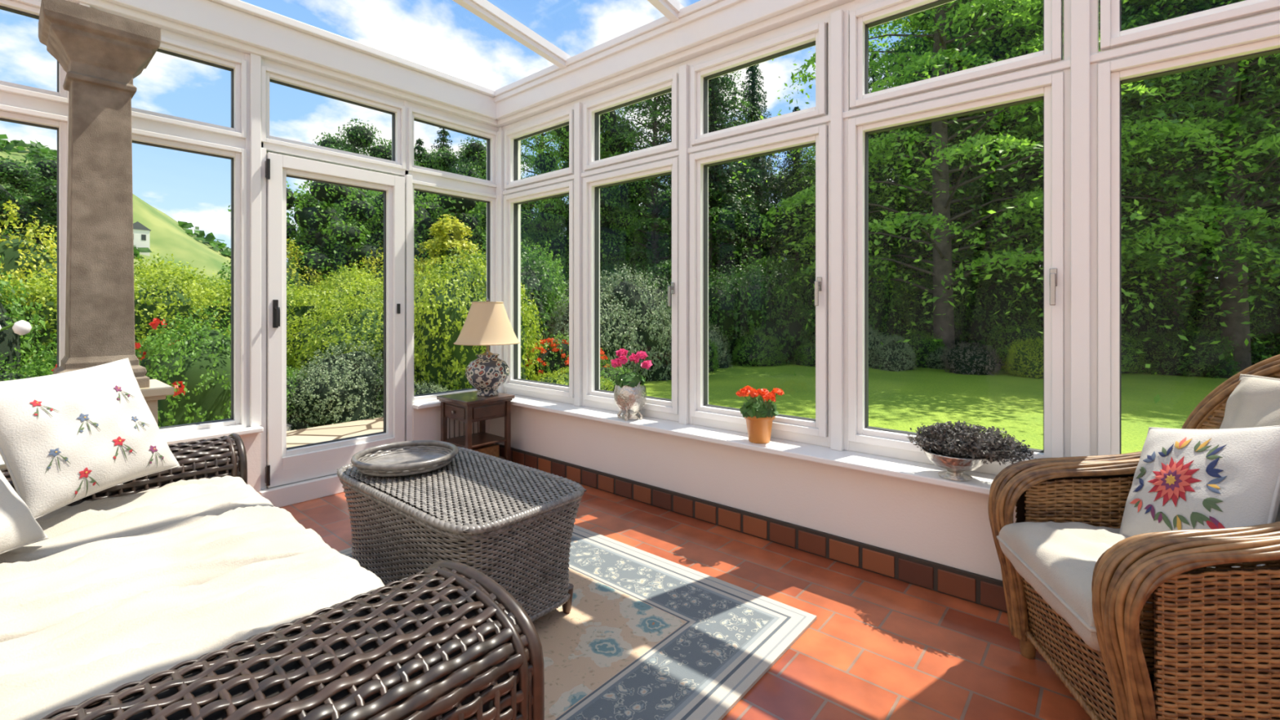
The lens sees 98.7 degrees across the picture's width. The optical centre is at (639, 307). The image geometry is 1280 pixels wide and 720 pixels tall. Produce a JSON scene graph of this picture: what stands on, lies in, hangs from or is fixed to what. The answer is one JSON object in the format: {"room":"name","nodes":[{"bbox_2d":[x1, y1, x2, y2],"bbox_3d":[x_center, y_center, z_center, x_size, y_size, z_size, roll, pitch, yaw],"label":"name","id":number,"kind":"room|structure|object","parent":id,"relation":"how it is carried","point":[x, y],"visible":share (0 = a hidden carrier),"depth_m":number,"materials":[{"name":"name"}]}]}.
{"room":"sunroom","nodes":[
{"label":"sunroom","id":0,"kind":"room"},
{"bbox_2d":[201,405,490,493],"bbox_3d":[-2.875,0.965,2.662,0.170,0.470,4.900,0,0,41],"label":"wall","id":1,"kind":"structure","parent":0,"point":[426,422],"depth_m":4.01,"materials":[{"name":"white paint"}]},
{"bbox_2d":[0,0,68,461],"bbox_3d":[-3.031,-0.372,2.460,0.115,2.155,0.690,0,0,41],"label":"window","id":2,"kind":"structure","parent":1,"relation":"in","point":[29,8],"depth_m":2.67,"materials":[{"name":"white plastic"}]},
{"bbox_2d":[131,35,246,438],"bbox_3d":[-2.555,-0.372,3.016,0.115,2.155,0.634,0,0,41],"label":"window","id":3,"kind":"structure","parent":1,"relation":"in","point":[237,67],"depth_m":3.20,"materials":[{"name":"white plastic"}]},
{"bbox_2d":[0,400,440,469],"bbox_3d":[-2.876,0.714,2.630,0.250,0.028,4.750,0,0,41],"label":"window sill","id":4,"kind":"structure","parent":1,"relation":"on","point":[248,430],"depth_m":3.09,"materials":[{"name":"white"}]},
{"bbox_2d":[0,0,502,507],"bbox_3d":[-2.773,-0.155,2.765,0.230,2.710,5.090,0,0,41],"label":"door frame","id":5,"kind":"structure","parent":1,"relation":"attached to","point":[289,494],"depth_m":3.28,"materials":[{"name":"white plastic"}]},
{"bbox_2d":[66,0,497,126],"bbox_3d":[-2.886,-1.623,2.645,0.335,0.245,5.060,0,0,41],"label":"ceiling beam","id":6,"kind":"structure","parent":1,"relation":"attached to","point":[238,25],"depth_m":3.40,"materials":[{"name":"white"}]},
{"bbox_2d":[261,65,405,169],"bbox_3d":[-2.014,-1.222,3.647,0.115,0.455,0.883,0,0,41],"label":"window","id":7,"kind":"structure","parent":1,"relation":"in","point":[268,74],"depth_m":3.61,"materials":[{"name":"white"}]},
{"bbox_2d":[265,151,404,488],"bbox_3d":[-1.978,0.072,3.621,0.184,2.015,0.856,0,0,41],"label":"door","id":8,"kind":"structure","parent":1,"relation":"in","point":[284,465],"depth_m":3.50,"materials":[{"name":"white plastic"}]},
{"bbox_2d":[408,106,497,404],"bbox_3d":[-1.460,-0.372,4.294,0.115,2.155,0.770,0,0,41],"label":"window","id":9,"kind":"structure","parent":1,"relation":"in","point":[414,114],"depth_m":4.34,"materials":[{"name":"white plastic"}]},
{"bbox_2d":[452,0,684,69],"bbox_3d":[-0.188,-2.091,0.510,7.150,0.854,5.230,0,0,41],"label":"ceiling","id":10,"kind":"structure","parent":0,"point":[485,10],"depth_m":3.47,"materials":[{"name":"white"}]},
{"bbox_2d":[280,483,1154,719],"bbox_3d":[-0.200,1.320,0.474,7.120,0.240,5.260,0,0,41],"label":"floor","id":11,"kind":"structure","parent":0,"point":[877,646],"depth_m":2.02,"materials":[{"name":"tile"}]},
{"bbox_2d":[139,378,173,423],"bbox_3d":[-2.462,0.782,2.506,0.450,0.835,0.450,0,0,41],"label":"pedestal","id":12,"kind":"object","parent":11,"relation":"on","point":[157,390],"visible":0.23,"depth_m":2.51,"materials":[{"name":"beige stone"}]},
{"bbox_2d":[38,0,160,387],"bbox_3d":[-2.462,-0.461,2.506,0.370,1.650,0.370,0,0,41],"label":"stone column","id":13,"kind":"structure","parent":12,"relation":"on","point":[101,53],"depth_m":2.43,"materials":[{"name":"beige stone"}]},
{"bbox_2d":[0,433,544,719],"bbox_3d":[-1.446,0.746,1.371,2.290,0.908,1.210,0,0,41],"label":"wicker sofa","id":14,"kind":"object","parent":11,"relation":"on","point":[183,592],"visible":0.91,"depth_m":1.14,"materials":[{"name":"black"}]},
{"bbox_2d":[0,470,48,554],"bbox_3d":[-1.811,0.500,1.421,0.245,0.373,0.422,0,0,-14],"label":"throw pillow","id":15,"kind":"object","parent":14,"relation":"on","point":[19,528],"visible":1,"depth_m":1.53,"materials":[{"name":"white fabric"}]},
{"bbox_2d":[0,358,180,519],"bbox_3d":[-1.926,0.425,1.901,0.247,0.463,0.495,0,0,9],"label":"throw pillow","id":16,"kind":"object","parent":14,"relation":"on","point":[68,437],"visible":0.95,"depth_m":1.82,"materials":[{"name":"white fabric"}]},
{"bbox_2d":[436,391,514,461],"bbox_3d":[-1.208,0.922,4.045,0.400,0.555,0.400,0,0,41],"label":"wooden side table","id":17,"kind":"object","parent":11,"relation":"on","point":[468,407],"visible":0.66,"depth_m":3.98,"materials":[{"name":"brown wood"}]},
{"bbox_2d":[453,297,520,395],"bbox_3d":[-1.134,0.284,4.086,0.479,0.720,0.479,0,0,41],"label":"table lamp","id":18,"kind":"object","parent":17,"relation":"on","point":[487,322],"visible":1,"depth_m":3.96,"materials":[{"name":"fabric"}]},
{"bbox_2d":[337,524,817,719],"bbox_3d":[-0.696,1.193,2.046,2.000,0.012,1.900,0,0,41],"label":"area rug","id":19,"kind":"object","parent":11,"relation":"on","point":[644,635],"visible":0.4,"depth_m":1.97,"materials":[{"name":"fabric"}]},
{"bbox_2d":[337,446,586,622],"bbox_3d":[-0.767,0.941,2.271,1.084,0.491,0.602,0,0,41],"label":"wicker coffee table","id":20,"kind":"object","parent":19,"relation":"on","point":[511,522],"visible":0.78,"depth_m":2.02,"materials":[{"name":"black wicker"}]},
{"bbox_2d":[351,440,458,476],"bbox_3d":[-1.030,0.660,2.424,0.436,0.055,0.436,0,0,-27],"label":"wicker tray","id":21,"kind":"object","parent":20,"relation":"on","point":[405,458],"visible":1,"depth_m":2.46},
{"bbox_2d":[987,354,1279,719],"bbox_3d":[1.528,0.646,1.524,0.763,1.107,0.802,0,0,13],"label":"wicker armchair","id":22,"kind":"object","parent":11,"relation":"on","point":[1122,618],"visible":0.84,"depth_m":1.30,"materials":[{"name":"brown wicker"}]},
{"bbox_2d":[1119,425,1279,568],"bbox_3d":[1.592,0.528,1.569,0.225,0.461,0.493,0,0,-1],"label":"embroidered pillow","id":23,"kind":"object","parent":22,"relation":"on","point":[1184,478],"visible":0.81,"depth_m":1.50,"materials":[{"name":"white fabric"}]},
{"bbox_2d":[490,404,1017,580],"bbox_3d":[1.391,0.965,2.391,7.000,0.470,0.240,0,0,41],"label":"wall","id":24,"kind":"structure","parent":0,"point":[945,526],"depth_m":2.78,"materials":[{"name":"white paint"}]},
{"bbox_2d":[503,109,573,397],"bbox_3d":[-0.764,-0.394,4.267,0.830,2.082,0.115,0,0,41],"label":"window","id":25,"kind":"structure","parent":24,"relation":"in","point":[512,138],"depth_m":4.39,"materials":[{"name":"white plastic"}]},
{"bbox_2d":[582,72,679,413],"bbox_3d":[-0.067,-0.394,3.638,0.830,2.082,0.162,0,0,41],"label":"window","id":26,"kind":"structure","parent":24,"relation":"in","point":[592,185],"depth_m":3.74,"materials":[{"name":"white plastic"}]},
{"bbox_2d":[493,0,853,127],"bbox_3d":[1.442,-1.623,2.389,7.120,0.245,0.335,0,0,41],"label":"trim","id":27,"kind":"structure","parent":24,"relation":"attached to","point":[703,27],"depth_m":3.39,"materials":[{"name":"white plastic"}]},
{"bbox_2d":[502,392,996,494],"bbox_3d":[1.429,0.714,2.305,6.830,0.028,0.360,0,0,41],"label":"windowsill","id":28,"kind":"structure","parent":24,"relation":"on","point":[980,482],"depth_m":2.75,"materials":[{"name":"white"}]},
{"bbox_2d":[610,348,652,421],"bbox_3d":[-0.063,0.483,3.474,0.286,0.440,0.216,0,0,41],"label":"potted cyclamen","id":29,"kind":"object","parent":28,"relation":"on","point":[629,392],"visible":1,"depth_m":3.41,"materials":[{"name":"silver metal"}]},
{"bbox_2d":[735,385,784,443],"bbox_3d":[0.625,0.555,2.880,0.252,0.288,0.199,0,0,41],"label":"geranium","id":30,"kind":"object","parent":28,"relation":"on","point":[759,413],"visible":1,"depth_m":2.83,"materials":[{"name":"red plant"}]},
{"bbox_2d":[904,419,1035,481],"bbox_3d":[1.329,0.581,2.239,0.247,0.237,0.465,0,0,-36],"label":"potted plant","id":31,"kind":"object","parent":28,"relation":"on","point":[957,449],"visible":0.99,"depth_m":2.19,"materials":[{"name":"grey plant"}]},
{"bbox_2d":[494,443,1007,613],"bbox_3d":[1.368,1.143,2.233,6.830,0.115,0.028,0,0,41],"label":"baseboard","id":32,"kind":"structure","parent":24,"relation":"attached to","point":[988,592],"depth_m":2.72,"materials":[{"name":"brown"}]},
{"bbox_2d":[689,21,828,437],"bbox_3d":[0.634,-0.394,3.038,0.830,2.082,0.162,0,0,41],"label":"window","id":33,"kind":"structure","parent":24,"relation":"in","point":[817,35],"depth_m":3.04,"materials":[{"name":"white plastic"}]},
{"bbox_2d":[495,0,1279,475],"bbox_3d":[1.456,-0.400,2.390,6.900,2.200,0.175,0,0,41],"label":"window frame","id":34,"kind":"structure","parent":24,"relation":"attached to","point":[1082,55],"depth_m":2.69,"materials":[{"name":"white plastic"}]},
{"bbox_2d":[848,0,1063,466],"bbox_3d":[1.348,-0.394,2.426,0.830,2.082,0.162,0,0,41],"label":"window","id":35,"kind":"structure","parent":24,"relation":"in","point":[1049,89],"depth_m":2.46,"materials":[{"name":"white plastic"}]},
{"bbox_2d":[1097,0,1279,455],"bbox_3d":[2.057,-0.394,1.819,0.830,2.082,0.162,0,0,41],"label":"window","id":36,"kind":"structure","parent":24,"relation":"in","point":[1264,41],"depth_m":2.04,"materials":[{"name":"white plastic"}]},
{"label":"outside","id":37,"kind":"structure","parent":0,"visible":0},
{"bbox_2d":[0,133,231,298],"bbox_3d":[-145.075,-14.698,111.174,155.000,37.601,200.000,0,0,41],"label":"hillside","id":38,"kind":"structure","parent":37,"point":[169,236],"depth_m":105.34,"materials":[{"name":"green plant"}]},
{"bbox_2d":[133,221,151,256],"bbox_3d":[-88.553,-12.000,96.445,4.200,6.000,3.600,0,0,41],"label":"cottage","id":39,"kind":"structure","parent":38,"relation":"on","point":[141,233],"depth_m":95.52,"materials":[{"name":"white paint"}]},
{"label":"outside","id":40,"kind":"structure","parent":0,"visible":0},
{"bbox_2d":[644,360,1276,453],"bbox_3d":[0.000,1.575,0.000,600.000,0.250,600.000,0,0,41],"label":"lawn","id":41,"kind":"structure","parent":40,"point":[904,400],"depth_m":8.85,"materials":[{"name":"green plant"}]},
{"bbox_2d":[0,254,54,377],"bbox_3d":[-7.203,0.643,5.374,2.088,3.093,2.016,0,0,44],"label":"shrub","id":42,"kind":"object","parent":41,"relation":"on","point":[10,340],"visible":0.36,"depth_m":5.63,"materials":[{"name":"green plant"}]},
{"bbox_2d":[0,351,55,381],"bbox_3d":[-5.486,1.087,4.844,1.120,1.392,1.160,0,0,-35],"label":"shrub","id":43,"kind":"object","parent":41,"relation":"on","point":[6,376],"visible":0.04,"depth_m":4.88,"materials":[{"name":"green plant"}]},
{"bbox_2d":[0,153,57,261],"bbox_3d":[-15.406,-1.200,12.830,4.152,5.303,3.834,0,0,21],"label":"deciduous tree","id":44,"kind":"object","parent":41,"relation":"on","point":[20,177],"visible":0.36,"depth_m":12.77,"materials":[{"name":"green plant"}]},
{"bbox_2d":[0,199,57,305],"bbox_3d":[-8.133,0.566,7.169,2.422,3.934,2.512,0,0,36],"label":"shrub","id":45,"kind":"object","parent":41,"relation":"on","point":[20,255],"visible":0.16,"depth_m":6.97,"materials":[{"name":"green plant"}]},
{"bbox_2d":[17,323,148,377],"bbox_3d":[-5.424,0.976,5.423,1.382,1.679,1.391,0,0,-35],"label":"rose bush","id":46,"kind":"object","parent":41,"relation":"on","point":[53,361],"visible":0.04,"depth_m":5.15,"materials":[{"name":"green plant"}]},
{"bbox_2d":[133,252,227,306],"bbox_3d":[-7.530,0.584,8.409,2.467,2.932,2.293,0,0,-32],"label":"shrub","id":47,"kind":"object","parent":41,"relation":"on","point":[176,292],"visible":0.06,"depth_m":8.25,"materials":[{"name":"green plant"}]},
{"bbox_2d":[134,300,231,426],"bbox_3d":[-4.612,0.897,5.580,1.568,1.959,1.558,0,0,29],"label":"rose bush","id":48,"kind":"object","parent":41,"relation":"on","point":[197,366],"visible":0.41,"depth_m":5.27,"materials":[{"name":"green plant"}]},
{"bbox_2d":[0,260,418,376],"bbox_3d":[-7.222,0.441,6.231,1.619,2.265,9.916,0,0,41],"label":"hedge","id":49,"kind":"object","parent":41,"relation":"on","point":[144,314],"visible":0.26,"depth_m":7.21,"materials":[{"name":"green plant"}]},
{"bbox_2d":[286,237,335,306],"bbox_3d":[-7.024,0.547,11.156,2.906,4.018,3.014,0,0,-4],"label":"shrub","id":50,"kind":"object","parent":41,"relation":"on","point":[291,273],"visible":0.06,"depth_m":10.94,"materials":[{"name":"green plant"}]},
{"bbox_2d":[215,180,418,287],"bbox_3d":[-7.455,-0.841,12.969,4.197,4.590,4.333,0,0,28],"label":"deciduous tree","id":51,"kind":"object","parent":41,"relation":"on","point":[333,242],"visible":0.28,"depth_m":12.06,"materials":[{"name":"green plant"}]},
{"bbox_2d":[286,337,383,430],"bbox_3d":[-3.651,1.100,6.827,1.591,1.458,1.346,0,0,-13],"label":"shrub","id":52,"kind":"object","parent":41,"relation":"on","point":[342,388],"visible":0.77,"depth_m":6.53,"materials":[{"name":"green plant"}]},
{"bbox_2d":[286,288,383,379],"bbox_3d":[-4.139,0.805,8.102,2.064,2.182,2.220,0,0,30],"label":"shrub","id":53,"kind":"object","parent":41,"relation":"on","point":[350,324],"visible":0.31,"depth_m":7.58,"materials":[{"name":"green plant"}]},
{"bbox_2d":[286,417,383,448],"bbox_3d":[-4.157,1.385,3.432,2.620,0.129,6.800,0,0,41],"label":"stone terrace","id":54,"kind":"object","parent":41,"relation":"on","point":[296,437],"visible":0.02,"depth_m":5.87,"materials":[{"name":"stone"}]},
{"bbox_2d":[287,260,382,306],"bbox_3d":[-5.644,0.564,10.611,2.467,3.000,2.293,0,0,-26],"label":"shrub","id":55,"kind":"object","parent":41,"relation":"on","point":[331,284],"visible":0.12,"depth_m":10.35,"materials":[{"name":"green plant"}]},
{"bbox_2d":[303,118,417,247],"bbox_3d":[-9.799,-2.550,19.947,3.858,8.004,4.178,0,0,-14],"label":"deciduous tree","id":56,"kind":"object","parent":41,"relation":"on","point":[359,136],"visible":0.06,"depth_m":18.81,"materials":[{"name":"green plant"}]},
{"bbox_2d":[346,190,486,275],"bbox_3d":[-6.080,-1.096,15.031,5.296,5.100,5.130,0,0,39],"label":"deciduous tree","id":57,"kind":"object","parent":41,"relation":"on","point":[428,213],"visible":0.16,"depth_m":14.05,"materials":[{"name":"green plant"}]},
{"bbox_2d":[413,213,479,301],"bbox_3d":[-3.901,-0.220,11.064,3.176,3.340,3.282,0,0,38],"label":"shrub","id":58,"kind":"object","parent":41,"relation":"on","point":[447,228],"visible":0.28,"depth_m":10.85,"materials":[{"name":"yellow plant"}]},
{"bbox_2d":[413,136,486,257],"bbox_3d":[-6.665,-2.350,20.179,3.895,7.604,4.217,0,0,2],"label":"deciduous tree","id":59,"kind":"object","parent":41,"relation":"on","point":[445,161],"visible":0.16,"depth_m":18.88,"materials":[{"name":"green plant"}]},
{"bbox_2d":[413,244,546,395],"bbox_3d":[-2.589,0.564,8.068,2.293,3.000,2.467,0,0,-27],"label":"shrub","id":60,"kind":"object","parent":41,"relation":"on","point":[442,308],"visible":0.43,"depth_m":7.28,"materials":[{"name":"green plant"}]},
{"bbox_2d":[421,239,566,349],"bbox_3d":[-2.902,0.756,10.801,3.194,4.358,3.269,0,0,31],"label":"shrub","id":61,"kind":"object","parent":41,"relation":"on","point":[528,277],"visible":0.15,"depth_m":10.76,"materials":[{"name":"green plant"}]},
{"bbox_2d":[466,226,568,318],"bbox_3d":[-2.840,0.281,12.444,3.248,4.485,3.136,0,0,33],"label":"shrub","id":62,"kind":"object","parent":41,"relation":"on","point":[551,264],"visible":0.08,"depth_m":12.00,"materials":[{"name":"green plant"}]},
{"bbox_2d":[524,330,568,379],"bbox_3d":[-1.393,1.012,8.763,1.234,1.349,1.529,0,0,-11],"label":"bush","id":63,"kind":"object","parent":41,"relation":"on","point":[552,359],"visible":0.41,"depth_m":8.39,"materials":[{"name":"green plant"}]},
{"bbox_2d":[462,129,644,272],"bbox_3d":[-3.241,-1.579,18.283,8.059,11.056,7.241,0,0,5],"label":"tree","id":64,"kind":"object","parent":41,"relation":"on","point":[525,143],"visible":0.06,"depth_m":17.37,"materials":[{"name":"green plant"}]},
{"bbox_2d":[528,366,613,391],"bbox_3d":[-1.128,1.228,8.068,1.480,0.750,1.376,0,0,42],"label":"shrub","id":65,"kind":"object","parent":41,"relation":"on","point":[563,379],"visible":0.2,"depth_m":7.86,"materials":[{"name":"green plant"}]},
{"bbox_2d":[525,107,652,286],"bbox_3d":[-1.515,-2.371,16.935,4.424,7.645,3.822,0,0,21],"label":"deciduous tree","id":66,"kind":"object","parent":41,"relation":"on","point":[550,210],"visible":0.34,"depth_m":15.96,"materials":[{"name":"green plant"}]},
{"bbox_2d":[547,269,655,383],"bbox_3d":[-0.748,0.696,10.907,2.566,3.146,2.171,0,0,-45],"label":"shrub","id":67,"kind":"object","parent":41,"relation":"on","point":[613,332],"visible":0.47,"depth_m":10.28,"materials":[{"name":"green plant"}]},
{"bbox_2d":[600,261,671,381],"bbox_3d":[-0.334,0.677,11.416,2.566,3.223,2.171,0,0,-29],"label":"shrub","id":68,"kind":"object","parent":41,"relation":"on","point":[651,330],"visible":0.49,"depth_m":10.82,"materials":[{"name":"green plant"}]},
{"bbox_2d":[603,253,671,324],"bbox_3d":[0.171,0.724,14.988,3.317,4.564,3.394,0,0,-8],"label":"shrub","id":69,"kind":"object","parent":41,"relation":"on","point":[663,284],"visible":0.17,"depth_m":14.34,"materials":[{"name":"green plant"}]},
{"bbox_2d":[551,92,786,291],"bbox_3d":[0.825,-2.062,17.384,8.627,11.326,7.668,0,0,11],"label":"tree","id":70,"kind":"object","parent":41,"relation":"on","point":[652,220],"visible":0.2,"depth_m":16.11,"materials":[{"name":"green plant"}]},
{"bbox_2d":[642,74,777,278],"bbox_3d":[2.078,-4.067,17.337,4.273,11.033,3.997,0,0,6],"label":"pine tree","id":71,"kind":"object","parent":41,"relation":"on","point":[717,169],"visible":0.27,"depth_m":16.77,"materials":[{"name":"green plant"}]},
{"bbox_2d":[635,67,799,282],"bbox_3d":[1.579,-2.673,18.533,7.202,13.296,8.102,0,0,-14],"label":"tree","id":72,"kind":"object","parent":41,"relation":"on","point":[718,225],"visible":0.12,"depth_m":17.35,"materials":[{"name":"green plant"}]},
{"bbox_2d":[668,270,766,362],"bbox_3d":[1.966,0.794,15.191,3.317,4.120,3.394,0,0,-43],"label":"shrub","id":73,"kind":"object","parent":41,"relation":"on","point":[721,314],"visible":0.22,"depth_m":14.26,"materials":[{"name":"green plant"}]},
{"bbox_2d":[708,322,733,368],"bbox_3d":[1.774,1.100,13.568,1.411,1.458,1.194,0,0,-15],"label":"shrub","id":74,"kind":"object","parent":41,"relation":"on","point":[722,357],"visible":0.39,"depth_m":13.39,"materials":[{"name":"green plant"}]},
{"bbox_2d":[711,63,795,271],"bbox_3d":[3.830,-3.666,18.872,3.082,10.231,2.883,0,0,13],"label":"pine tree","id":75,"kind":"object","parent":41,"relation":"on","point":[759,192],"visible":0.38,"depth_m":18.54,"materials":[{"name":"green plant"}]},
{"bbox_2d":[730,328,787,366],"bbox_3d":[2.939,1.127,14.050,1.392,1.237,1.344,0,0,-25],"label":"shrub","id":76,"kind":"object","parent":41,"relation":"on","point":[754,350],"visible":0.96,"depth_m":13.66,"materials":[{"name":"green plant"}]},
{"bbox_2d":[711,160,814,288],"bbox_3d":[4.404,-2.003,20.908,4.788,6.910,5.184,0,0,10],"label":"deciduous tree","id":77,"kind":"object","parent":41,"relation":"on","point":[744,237],"visible":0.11,"depth_m":19.39,"materials":[{"name":"green plant"}]},
{"bbox_2d":[712,251,815,364],"bbox_3d":[3.324,0.714,15.190,3.317,4.625,3.394,0,0,40],"label":"tree","id":78,"kind":"object","parent":41,"relation":"on","point":[776,322],"visible":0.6,"depth_m":14.26,"materials":[{"name":"green plant"}]},
{"bbox_2d":[756,106,815,276],"bbox_3d":[5.312,-2.662,18.448,2.649,8.225,2.832,0,0,21],"label":"pine tree","id":79,"kind":"object","parent":41,"relation":"on","point":[797,155],"visible":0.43,"depth_m":18.20,"materials":[{"name":"green plant"}]},
{"bbox_2d":[777,263,815,357],"bbox_3d":[4.739,0.731,15.928,3.394,4.519,3.317,0,0,14],"label":"shrub","id":80,"kind":"object","parent":41,"relation":"on","point":[811,296],"visible":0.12,"depth_m":15.17,"materials":[{"name":"green plant"}]},
{"bbox_2d":[791,339,815,366],"bbox_3d":[4.555,1.208,13.897,1.276,0.928,1.232,0,0,-16],"label":"shrub","id":81,"kind":"object","parent":41,"relation":"on","point":[806,355],"visible":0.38,"depth_m":13.76,"materials":[{"name":"green plant"}]},
{"bbox_2d":[750,145,922,296],"bbox_3d":[6.419,-1.086,18.197,6.062,9.256,6.747,0,0,-33],"label":"tree","id":82,"kind":"object","parent":41,"relation":"on","point":[810,152],"visible":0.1,"depth_m":17.52,"materials":[{"name":"green plant"}]},
{"bbox_2d":[800,155,958,290],"bbox_3d":[8.116,-2.069,19.433,4.880,7.042,5.284,0,0,-34],"label":"deciduous tree","id":83,"kind":"object","parent":41,"relation":"on","point":[907,234],"visible":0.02,"depth_m":17.60,"materials":[{"name":"green plant"}]},
{"bbox_2d":[868,52,909,280],"bbox_3d":[7.489,-3.500,18.022,2.578,9.900,2.637,0,0,-19],"label":"conifer tree","id":84,"kind":"object","parent":41,"relation":"on","point":[873,55],"visible":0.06,"depth_m":17.66,"materials":[{"name":"green plant"}]},
{"bbox_2d":[868,259,918,340],"bbox_3d":[6.491,0.753,16.156,3.317,4.378,3.394,0,0,-13],"label":"shrub","id":85,"kind":"object","parent":41,"relation":"on","point":[877,320],"visible":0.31,"depth_m":14.96,"materials":[{"name":"green plant"}]},
{"bbox_2d":[868,333,919,371],"bbox_3d":[5.967,1.174,13.086,1.283,1.151,1.085,0,0,-33],"label":"shrub","id":86,"kind":"object","parent":41,"relation":"on","point":[896,357],"visible":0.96,"depth_m":12.76,"materials":[{"name":"green plant"}]},
{"bbox_2d":[899,328,948,368],"bbox_3d":[7.158,1.127,13.907,1.344,1.237,1.392,0,0,-9],"label":"shrub","id":87,"kind":"object","parent":41,"relation":"on","point":[922,345],"visible":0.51,"depth_m":13.50,"materials":[{"name":"green plant"}]},
{"bbox_2d":[893,275,975,347],"bbox_3d":[7.854,0.850,16.043,3.394,3.770,3.317,0,0,19],"label":"shrub","id":88,"kind":"object","parent":41,"relation":"on","point":[920,320],"visible":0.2,"depth_m":15.12,"materials":[{"name":"green plant"}]},
{"bbox_2d":[868,33,1037,339],"bbox_3d":[9.202,-2.559,17.711,7.002,12.927,7.877,0,0,29],"label":"tree","id":89,"kind":"object","parent":41,"relation":"on","point":[929,186],"visible":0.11,"depth_m":16.96,"materials":[{"name":"green plant"}]},
{"bbox_2d":[884,20,1036,293],"bbox_3d":[10.351,-5.284,18.947,6.744,13.468,6.923,0,0,-40],"label":"conifer tree","id":90,"kind":"object","parent":41,"relation":"on","point":[957,264],"visible":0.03,"depth_m":17.80,"materials":[{"name":"green plant"}]},
{"bbox_2d":[938,340,1004,375],"bbox_3d":[7.406,1.162,12.337,1.280,0.879,1.338,0,0,40],"label":"shrub","id":91,"kind":"object","parent":41,"relation":"on","point":[962,359],"visible":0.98,"depth_m":12.03,"materials":[{"name":"green plant"}]},
{"bbox_2d":[917,263,1043,351],"bbox_3d":[9.673,0.796,15.575,3.394,4.107,3.317,0,0,28],"label":"shrub","id":92,"kind":"object","parent":41,"relation":"on","point":[983,320],"visible":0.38,"depth_m":14.71,"materials":[{"name":"green plant"}]},
{"bbox_2d":[708,0,1279,404],"bbox_3d":[7.892,-3.408,14.156,13.155,18.180,13.858,0,0,1],"label":"tree","id":93,"kind":"object","parent":41,"relation":"on","point":[940,220],"visible":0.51,"depth_m":12.32,"materials":[{"name":"green plant"}]},
{"bbox_2d":[983,320,1043,371],"bbox_3d":[8.918,1.047,12.867,1.568,1.547,1.624,0,0,37],"label":"shrub","id":94,"kind":"object","parent":41,"relation":"on","point":[1004,340],"visible":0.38,"depth_m":12.70,"materials":[{"name":"green plant"}]},
{"bbox_2d":[1000,336,1043,378],"bbox_3d":[8.458,1.128,11.725,1.376,1.091,1.480,0,0,40],"label":"shrub","id":95,"kind":"object","parent":41,"relation":"on","point":[1024,360],"visible":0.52,"depth_m":11.49,"materials":[{"name":"green plant"}]},
{"bbox_2d":[777,0,1279,375],"bbox_3d":[10.456,-4.277,17.212,12.503,18.467,14.065,0,0,-20],"label":"tree","id":96,"kind":"object","parent":41,"relation":"on","point":[949,46],"visible":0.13,"depth_m":14.77,"materials":[{"name":"green plant"}]},
{"bbox_2d":[880,0,1258,275],"bbox_3d":[13.555,-5.720,18.295,9.942,14.348,10.765,0,0,-3],"label":"deciduous tree","id":97,"kind":"object","parent":41,"relation":"on","point":[1028,176],"visible":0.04,"depth_m":15.58,"materials":[{"name":"green plant"}]},
{"bbox_2d":[1009,261,1142,337],"bbox_3d":[11.524,0.720,15.024,3.317,4.586,3.394,0,0,30],"label":"shrub","id":98,"kind":"object","parent":41,"relation":"on","point":[1040,286],"visible":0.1,"depth_m":14.69,"materials":[{"name":"green plant"}]},
{"bbox_2d":[874,0,1279,357],"bbox_3d":[12.423,-3.833,15.705,12.629,19.284,14.056,0,0,-40],"label":"tree","id":99,"kind":"object","parent":41,"relation":"on","point":[1185,104],"visible":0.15,"depth_m":12.82,"materials":[{"name":"green plant"}]},
{"bbox_2d":[946,0,1279,371],"bbox_3d":[13.993,-3.408,12.874,13.155,18.180,13.858,0,0,15],"label":"tree","id":100,"kind":"object","parent":41,"relation":"on","point":[1237,323],"visible":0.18,"depth_m":12.39,"materials":[{"name":"green plant"}]},
{"bbox_2d":[950,0,1279,374],"bbox_3d":[14.099,-3.895,13.509,11.669,17.236,13.128,0,0,14],"label":"tree","id":101,"kind":"object","parent":41,"relation":"on","point":[1202,175],"visible":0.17,"depth_m":12.36,"materials":[{"name":"green plant"}]},
{"bbox_2d":[1121,333,1153,373],"bbox_3d":[10.556,1.087,12.653,1.856,1.392,1.792,0,0,-18],"label":"shrub","id":102,"kind":"object","parent":41,"relation":"on","point":[1133,366],"visible":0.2,"depth_m":12.04,"materials":[{"name":"green plant"}]},
{"bbox_2d":[1121,256,1205,342],"bbox_3d":[13.070,0.743,14.943,3.394,4.442,3.317,0,0,37],"label":"shrub","id":103,"kind":"object","parent":41,"relation":"on","point":[1165,312],"visible":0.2,"depth_m":13.85,"materials":[{"name":"green plant"}]},
{"bbox_2d":[1124,325,1241,378],"bbox_3d":[11.863,1.193,12.178,2.012,1.614,1.965,0,0,35],"label":"shrub","id":104,"kind":"object","parent":41,"relation":"on","point":[1162,360],"visible":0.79,"depth_m":11.69,"materials":[{"name":"green plant"}]},
{"bbox_2d":[1098,0,1279,288],"bbox_3d":[16.245,-5.196,16.035,9.978,13.299,9.216,0,0,33],"label":"deciduous tree","id":105,"kind":"object","parent":41,"relation":"on","point":[1274,211],"visible":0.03,"depth_m":13.72,"materials":[{"name":"green plant"}]},
{"bbox_2d":[1121,1,1279,315],"bbox_3d":[17.089,-3.481,12.613,11.787,17.999,13.119,0,0,-4],"label":"tree","id":106,"kind":"object","parent":41,"relation":"on","point":[1208,190],"visible":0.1,"depth_m":12.78,"materials":[{"name":"green plant"}]},
{"bbox_2d":[1181,274,1279,365],"bbox_3d":[15.068,0.873,14.190,3.317,3.625,3.394,0,0,-34],"label":"shrub","id":107,"kind":"object","parent":41,"relation":"on","point":[1211,321],"visible":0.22,"depth_m":13.29,"materials":[{"name":"green plant"}]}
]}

